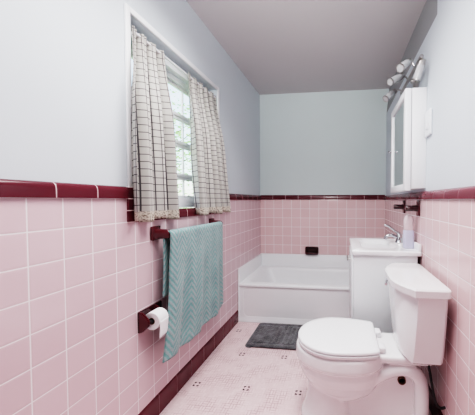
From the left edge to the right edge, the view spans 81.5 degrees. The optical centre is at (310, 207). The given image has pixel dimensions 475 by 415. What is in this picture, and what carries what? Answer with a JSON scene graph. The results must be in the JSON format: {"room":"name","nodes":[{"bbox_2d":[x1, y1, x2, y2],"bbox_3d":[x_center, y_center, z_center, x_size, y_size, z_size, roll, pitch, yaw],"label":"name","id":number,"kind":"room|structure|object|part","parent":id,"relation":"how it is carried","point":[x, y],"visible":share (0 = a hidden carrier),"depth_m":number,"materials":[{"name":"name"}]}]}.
{"room":"bathroom","nodes":[
{"label":"bathroom","id":0,"kind":"room"},
{"bbox_2d":[0,0,259,194],"bbox_3d":[-0.891,-0.098,1.462,0.126,2.438,3.577,0,2,7],"label":"wall","id":1,"kind":"structure","parent":0,"point":[63,93],"depth_m":1.04,"materials":[{"name":"paint"}]},
{"bbox_2d":[0,179,127,197],"bbox_3d":[-0.940,-0.048,0.448,0.018,0.055,1.549,0,2,7],"label":"trim","id":2,"kind":"structure","parent":1,"relation":"attached to","point":[8,187],"depth_m":0.91,"materials":[{"name":"red tile"}]},
{"bbox_2d":[0,197,260,414],"bbox_3d":[-0.826,0.479,1.466,0.008,1.054,3.570,0,2,7],"label":"wainscot","id":3,"kind":"object","parent":1,"relation":"attached to","point":[76,277],"depth_m":1.03,"materials":[{"name":"pink tile"}]},
{"bbox_2d":[127,187,133,222],"bbox_3d":[-0.793,-0.025,1.692,0.016,0.166,0.955,0,2,7],"label":"trim","id":4,"kind":"structure","parent":1,"relation":"attached to","point":[130,200],"depth_m":1.23,"materials":[{"name":"red tile"}]},
{"bbox_2d":[137,300,161,333],"bbox_3d":[-0.803,0.560,1.361,0.066,0.105,0.164,0,2,7],"label":"toilet paper holder","id":5,"kind":"object","parent":1,"relation":"attached to","point":[143,321],"visible":0.59,"depth_m":1.28,"materials":[{"name":"red ceramic"}]},
{"bbox_3d":[-0.810,0.563,1.287,0.054,0.100,0.015,0,2,7],"label":"arm","id":6,"kind":"part","parent":5,"relation":"part of","materials":[{"name":"red ceramic"}]},
{"bbox_2d":[146,307,168,338],"bbox_3d":[-0.782,0.582,1.336,0.089,0.129,0.069,0,2,7],"label":"toilet paper roll","id":7,"kind":"object","parent":5,"relation":"on","point":[160,316],"visible":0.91,"depth_m":1.31,"materials":[{"name":"paper"}]},
{"bbox_2d":[124,3,219,207],"bbox_3d":[-0.855,-0.473,1.687,0.129,0.953,0.931,0,2,7],"label":"window","id":8,"kind":"structure","parent":1,"relation":"in","point":[176,78],"depth_m":1.60,"materials":[{"name":"white paint"}]},
{"bbox_3d":[-0.868,-0.843,1.678,0.062,0.073,0.810,0,2,7],"label":"head rail","id":9,"kind":"part","parent":8,"relation":"part of","materials":[{"name":"white wood"}]},
{"bbox_3d":[-0.892,-0.703,1.685,0.024,0.207,0.810,0,2,7],"label":"sash","id":10,"kind":"part","parent":8,"relation":"part of","materials":[{"name":"white paint"}]},
{"bbox_3d":[-0.892,-0.459,1.692,0.055,0.925,0.876,0,2,7],"label":"frame","id":11,"kind":"part","parent":8,"relation":"part of","materials":[{"name":"white paint"}]},
{"bbox_3d":[-0.892,-0.510,1.690,0.024,0.180,0.810,0,2,7],"label":"sash","id":12,"kind":"part","parent":8,"relation":"part of","materials":[{"name":"white paint"}]},
{"bbox_3d":[-0.892,-0.313,1.695,0.024,0.216,0.810,0,2,7],"label":"sash","id":13,"kind":"part","parent":8,"relation":"part of","materials":[{"name":"white paint"}]},
{"bbox_3d":[-0.892,-0.131,1.700,0.024,0.148,0.810,0,2,7],"label":"sash","id":14,"kind":"part","parent":8,"relation":"part of","materials":[{"name":"white paint"}]},
{"bbox_2d":[131,28,216,98],"bbox_3d":[-0.808,-0.858,1.671,0.012,0.012,0.876,0,2,7],"label":"curtain rod","id":15,"kind":"object","parent":1,"relation":"attached to","point":[137,34],"visible":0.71,"depth_m":1.55,"materials":[{"name":"white paint"}]},
{"bbox_2d":[131,25,179,221],"bbox_3d":[-0.812,-0.397,1.371,0.102,0.934,0.361,0,2,7],"label":"curtain","id":16,"kind":"object","parent":15,"relation":"hanging from","point":[154,163],"visible":1,"depth_m":1.35,"materials":[{"name":"fabric"}]},
{"bbox_2d":[188,72,230,214],"bbox_3d":[-0.743,-0.415,1.963,0.107,0.930,0.562,0,2,7],"label":"curtain","id":17,"kind":"object","parent":15,"relation":"hanging from","point":[207,148],"visible":1,"depth_m":1.86,"materials":[{"name":"fabric"}]},
{"bbox_2d":[136,209,213,221],"bbox_3d":[-0.794,0.032,1.693,0.016,0.053,0.880,0,2,7],"label":"trim","id":18,"kind":"structure","parent":1,"relation":"attached to","point":[188,212],"depth_m":1.68,"materials":[{"name":"red tile"}]},
{"bbox_2d":[150,218,222,240],"bbox_3d":[-0.748,0.127,1.693,0.091,0.074,0.673,0,2,7],"label":"towel bar","id":19,"kind":"object","parent":1,"relation":"attached to","point":[156,233],"visible":0.66,"depth_m":1.38,"materials":[{"name":"red ceramic"}]},
{"bbox_2d":[162,222,222,362],"bbox_3d":[-0.717,0.448,1.656,0.066,0.669,0.672,0,2,7],"label":"towel","id":20,"kind":"object","parent":19,"relation":"hanging from","point":[192,255],"visible":1,"depth_m":1.56,"materials":[{"name":"teal fabric"}]},
{"bbox_2d":[138,310,237,414],"bbox_3d":[-0.866,1.073,1.118,0.014,0.115,2.836,0,2,7],"label":"baseboard","id":21,"kind":"structure","parent":1,"relation":"attached to","point":[163,398],"depth_m":1.68,"materials":[{"name":"red tile"}]},
{"bbox_2d":[229,193,260,199],"bbox_3d":[-0.676,-0.107,2.693,0.018,0.055,1.067,0,2,7],"label":"trim","id":22,"kind":"structure","parent":1,"relation":"attached to","point":[232,196],"depth_m":2.66,"materials":[{"name":"red tile"}]},
{"bbox_2d":[159,322,431,414],"bbox_3d":[-0.086,1.149,1.464,1.730,0.055,3.701,0,2,7],"label":"floor","id":23,"kind":"structure","parent":0,"point":[235,379],"depth_m":1.67,"materials":[{"name":"tile"}]},
{"bbox_2d":[245,323,302,348],"bbox_3d":[-0.230,1.088,2.251,0.558,0.023,0.405,0,2,7],"label":"bath mat","id":24,"kind":"object","parent":23,"relation":"on","point":[270,335],"visible":0.72,"depth_m":2.22,"materials":[{"name":"grey fabric"}]},
{"bbox_2d":[238,253,348,324],"bbox_3d":[0.077,0.830,2.796,1.474,0.510,0.734,0,2,7],"label":"bathtub","id":25,"kind":"object","parent":23,"relation":"on","point":[298,289],"visible":0.62,"depth_m":2.51,"materials":[{"name":"white ceramic"}]},
{"bbox_2d":[296,263,451,414],"bbox_3d":[0.287,0.732,1.414,0.739,0.781,0.499,0,2,7],"label":"toilet","id":26,"kind":"object","parent":23,"relation":"on","point":[350,367],"visible":1,"depth_m":1.28,"materials":[{"name":"white porcelain"}]},
{"bbox_3d":[0.139,0.708,1.431,0.418,0.022,0.383,0,2,7],"label":"seat","id":27,"kind":"part","parent":26,"relation":"part of","materials":[{"name":"white plastic"}]},
{"bbox_3d":[0.139,0.685,1.431,0.416,0.024,0.381,0,2,7],"label":"seat lid","id":28,"kind":"part","parent":26,"relation":"part of","materials":[{"name":"white plastic"}]},
{"bbox_3d":[0.270,0.921,1.421,0.705,0.403,0.385,0,2,7],"label":"bowl","id":29,"kind":"part","parent":26,"relation":"part of","materials":[{"name":"white ceramic"}]},
{"bbox_3d":[0.521,0.550,1.382,0.204,0.337,0.469,0,2,7],"label":"tank","id":30,"kind":"part","parent":26,"relation":"part of","materials":[{"name":"white ceramic"}]},
{"bbox_3d":[0.515,0.364,1.378,0.228,0.043,0.499,0,2,7],"label":"tank lid","id":31,"kind":"part","parent":26,"relation":"part of","materials":[{"name":"white ceramic"}]},
{"bbox_2d":[347,246,417,332],"bbox_3d":[0.480,0.701,1.949,0.433,0.814,0.545,0,2,7],"label":"vanity cabinet","id":32,"kind":"object","parent":23,"relation":"on","point":[369,300],"visible":0.47,"depth_m":1.68,"materials":[{"name":"white laminate"}]},
{"bbox_3d":[0.315,0.663,2.104,0.014,0.684,0.262,0,2,7],"label":"door","id":33,"kind":"part","parent":32,"relation":"part of","materials":[{"name":"white laminate"}]},
{"bbox_3d":[0.283,0.671,1.834,0.014,0.684,0.260,0,2,7],"label":"door","id":34,"kind":"part","parent":32,"relation":"part of","materials":[{"name":"white laminate"}]},
{"bbox_3d":[0.311,0.661,1.968,0.011,0.728,0.545,0,2,7],"label":"frame","id":35,"kind":"part","parent":32,"relation":"part of","materials":[{"name":"white laminate"}]},
{"bbox_2d":[349,234,421,255],"bbox_3d":[0.505,0.298,1.935,0.427,0.153,0.572,0,2,7],"label":"vanity sink","id":36,"kind":"object","parent":32,"relation":"in","point":[359,246],"visible":0.7,"depth_m":1.74,"materials":[{"name":"ceramic"}]},
{"bbox_2d":[384,224,402,242],"bbox_3d":[0.620,0.195,1.984,0.146,0.139,0.062,0,2,7],"label":"faucet","id":37,"kind":"object","parent":36,"relation":"on","point":[398,237],"visible":1,"depth_m":1.97,"materials":[{"name":"silver metal"}]},
{"bbox_3d":[0.602,0.220,1.987,0.110,0.048,0.028,0,2,7],"label":"spout","id":38,"kind":"part","parent":37,"relation":"part of","materials":[{"name":"silver metal"}]},
{"bbox_3d":[0.612,0.167,1.984,0.122,0.083,0.024,0,2,7],"label":"lever","id":39,"kind":"part","parent":37,"relation":"part of","materials":[{"name":"silver metal"}]},
{"bbox_2d":[403,215,413,248],"bbox_3d":[0.649,0.159,1.759,0.068,0.221,0.054,0,2,7],"label":"soap pump bottle","id":40,"kind":"object","parent":36,"relation":"on","point":[408,221],"visible":1,"depth_m":1.74,"materials":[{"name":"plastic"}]},
{"bbox_2d":[186,0,425,94],"bbox_3d":[-0.086,-1.348,1.396,1.730,0.066,3.701,0,2,7],"label":"ceiling","id":41,"kind":"structure","parent":0,"point":[280,46],"depth_m":2.10,"materials":[{"name":"white paint"}]},
{"bbox_2d":[260,89,388,195],"bbox_3d":[0.123,-0.145,3.206,1.730,2.438,0.124,0,2,7],"label":"wall","id":42,"kind":"structure","parent":0,"point":[331,142],"depth_m":3.12,"materials":[{"name":"paint"}]},
{"bbox_2d":[305,247,318,254],"bbox_3d":[0.008,0.516,3.135,0.160,0.094,0.064,0,2,7],"label":"soap dish","id":43,"kind":"object","parent":42,"relation":"attached to","point":[308,250],"visible":1,"depth_m":3.15,"materials":[{"name":"red ceramic"}]},
{"bbox_2d":[261,200,384,255],"bbox_3d":[0.121,0.327,3.153,1.478,0.841,0.008,0,2,7],"label":"wainscot","id":44,"kind":"object","parent":42,"relation":"attached to","point":[287,226],"depth_m":3.15,"materials":[{"name":"pink tile"}]},
{"bbox_2d":[261,195,384,199],"bbox_3d":[0.120,-0.121,3.137,1.478,0.055,0.018,0,2,7],"label":"trim","id":45,"kind":"structure","parent":42,"relation":"attached to","point":[263,197],"depth_m":3.13,"materials":[{"name":"red tile"}]},
{"bbox_2d":[386,0,474,194],"bbox_3d":[0.707,-0.093,1.275,0.098,2.438,3.577,0,2,7],"label":"wall","id":46,"kind":"structure","parent":0,"point":[448,47],"depth_m":1.26,"materials":[{"name":"paint"}]},
{"bbox_2d":[393,200,404,212],"bbox_3d":[0.699,-0.006,2.095,0.085,0.102,0.057,0,2,7],"label":"post","id":47,"kind":"object","parent":46,"relation":"attached to","point":[395,206],"visible":1,"depth_m":2.08,"materials":[{"name":"red ceramic"}]},
{"bbox_3d":[0.696,-0.005,2.096,0.080,0.044,0.044,0,2,7],"label":"arm","id":48,"kind":"part","parent":47,"relation":"part of","materials":[{"name":"red ceramic"}]},
{"bbox_2d":[383,54,425,101],"bbox_3d":[0.614,-0.843,1.780,0.208,0.176,0.526,0,2,7],"label":"vanity light","id":49,"kind":"object","parent":46,"relation":"attached to","point":[418,68],"visible":0.99,"depth_m":1.68,"materials":[{"name":"white glass"}]},
{"bbox_3d":[0.585,-0.836,1.979,0.090,0.086,0.047,-1,2,-20],"label":"lamp shade","id":50,"kind":"part","parent":49,"relation":"part of","materials":[{"name":"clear glass"}]},
{"bbox_3d":[0.567,-0.864,1.783,0.112,0.090,0.047,-1,2,-29],"label":"lamp shade","id":51,"kind":"part","parent":49,"relation":"part of","materials":[{"name":"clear glass"}]},
{"bbox_3d":[0.563,-0.861,1.603,0.106,0.092,0.047,-1,2,-41],"label":"lamp shade","id":52,"kind":"part","parent":49,"relation":"part of","materials":[{"name":"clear glass"}]},
{"bbox_3d":[0.694,-0.853,1.782,0.050,0.110,0.110,0,2,7],"label":"wall plate","id":53,"kind":"part","parent":49,"relation":"part of","materials":[{"name":"silver metal"}]},
{"bbox_3d":[0.638,-0.798,1.567,0.046,0.091,0.069,-1,2,-40],"label":"lamp shade","id":54,"kind":"part","parent":49,"relation":"part of","materials":[{"name":"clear glass"}]},
{"bbox_2d":[388,87,426,192],"bbox_3d":[0.647,-0.419,1.832,0.151,0.620,0.471,0,2,7],"label":"medicine cabinet","id":55,"kind":"object","parent":46,"relation":"attached to","point":[408,140],"visible":1,"depth_m":1.60,"materials":[{"name":"white paint"}]},
{"bbox_2d":[393,101,403,186],"bbox_3d":[0.621,-0.419,1.835,0.025,0.537,0.388,0,2,7],"label":"mirror","id":56,"kind":"object","parent":55,"relation":"attached to","point":[398,114],"depth_m":1.83,"materials":[{"name":"clear glass"}]},
{"bbox_3d":[0.616,-0.419,1.835,0.038,0.620,0.471,0,2,7],"label":"door","id":57,"kind":"part","parent":55,"relation":"part of","materials":[{"name":"white paint"}]},
{"bbox_2d":[387,0,436,110],"bbox_3d":[0.821,-1.197,2.213,0.096,0.280,1.628,0,2,7],"label":"trim","id":58,"kind":"structure","parent":46,"relation":"attached to","point":[428,15],"depth_m":1.80,"materials":[{"name":"white paint"}]},
{"bbox_2d":[405,200,419,215],"bbox_3d":[0.653,0.005,1.706,0.085,0.102,0.057,0,2,7],"label":"post","id":59,"kind":"object","parent":46,"relation":"attached to","point":[416,207],"visible":1,"depth_m":1.69,"materials":[{"name":"red ceramic"}]},
{"bbox_3d":[0.651,0.005,1.707,0.080,0.044,0.044,0,2,7],"label":"arm","id":60,"kind":"part","parent":59,"relation":"part of","materials":[{"name":"red ceramic"}]},
{"bbox_3d":[0.690,0.005,1.701,0.011,0.102,0.057,0,2,7],"label":"plate","id":61,"kind":"part","parent":59,"relation":"part of","materials":[{"name":"red ceramic"}]},
{"bbox_2d":[425,108,431,137],"bbox_3d":[0.678,-0.488,1.531,0.021,0.148,0.093,0,2,7],"label":"wall switch","id":62,"kind":"object","parent":46,"relation":"attached to","point":[428,115],"visible":1,"depth_m":1.51,"materials":[{"name":"white plastic"}]},
{"bbox_2d":[384,186,474,199],"bbox_3d":[0.648,-0.066,1.279,0.021,0.049,3.570,0,2,7],"label":"trim","id":63,"kind":"structure","parent":46,"relation":"attached to","point":[468,192],"depth_m":1.31,"materials":[{"name":"red tile"}]},
{"bbox_2d":[385,199,474,414],"bbox_3d":[0.652,0.485,1.293,0.011,1.052,3.570,0,2,7],"label":"wainscot","id":64,"kind":"object","parent":46,"relation":"attached to","point":[444,228],"depth_m":1.19,"materials":[{"name":"pink tile"}]},
{"bbox_2d":[421,369,442,414],"bbox_3d":[0.607,1.078,0.945,0.018,0.115,2.836,0,2,7],"label":"baseboard","id":65,"kind":"structure","parent":46,"relation":"attached to","point":[434,409],"depth_m":1.42,"materials":[{"name":"red tile"}]},
{"label":"outside","id":66,"kind":"structure","parent":0,"visible":0},
{"bbox_3d":[-4.597,1.202,3.329,7.621,0.066,14.235,0,2,7],"label":"ground","id":67,"kind":"structure","parent":66,"visible":0},
{"bbox_2d":[169,89,192,207],"bbox_3d":[-2.737,-0.475,4.949,1.431,3.013,2.248,0,2,7],"label":"tree","id":68,"kind":"object","parent":67,"relation":"on","point":[178,133],"visible":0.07,"depth_m":4.97,"materials":[{"name":"green plant"}]}
]}

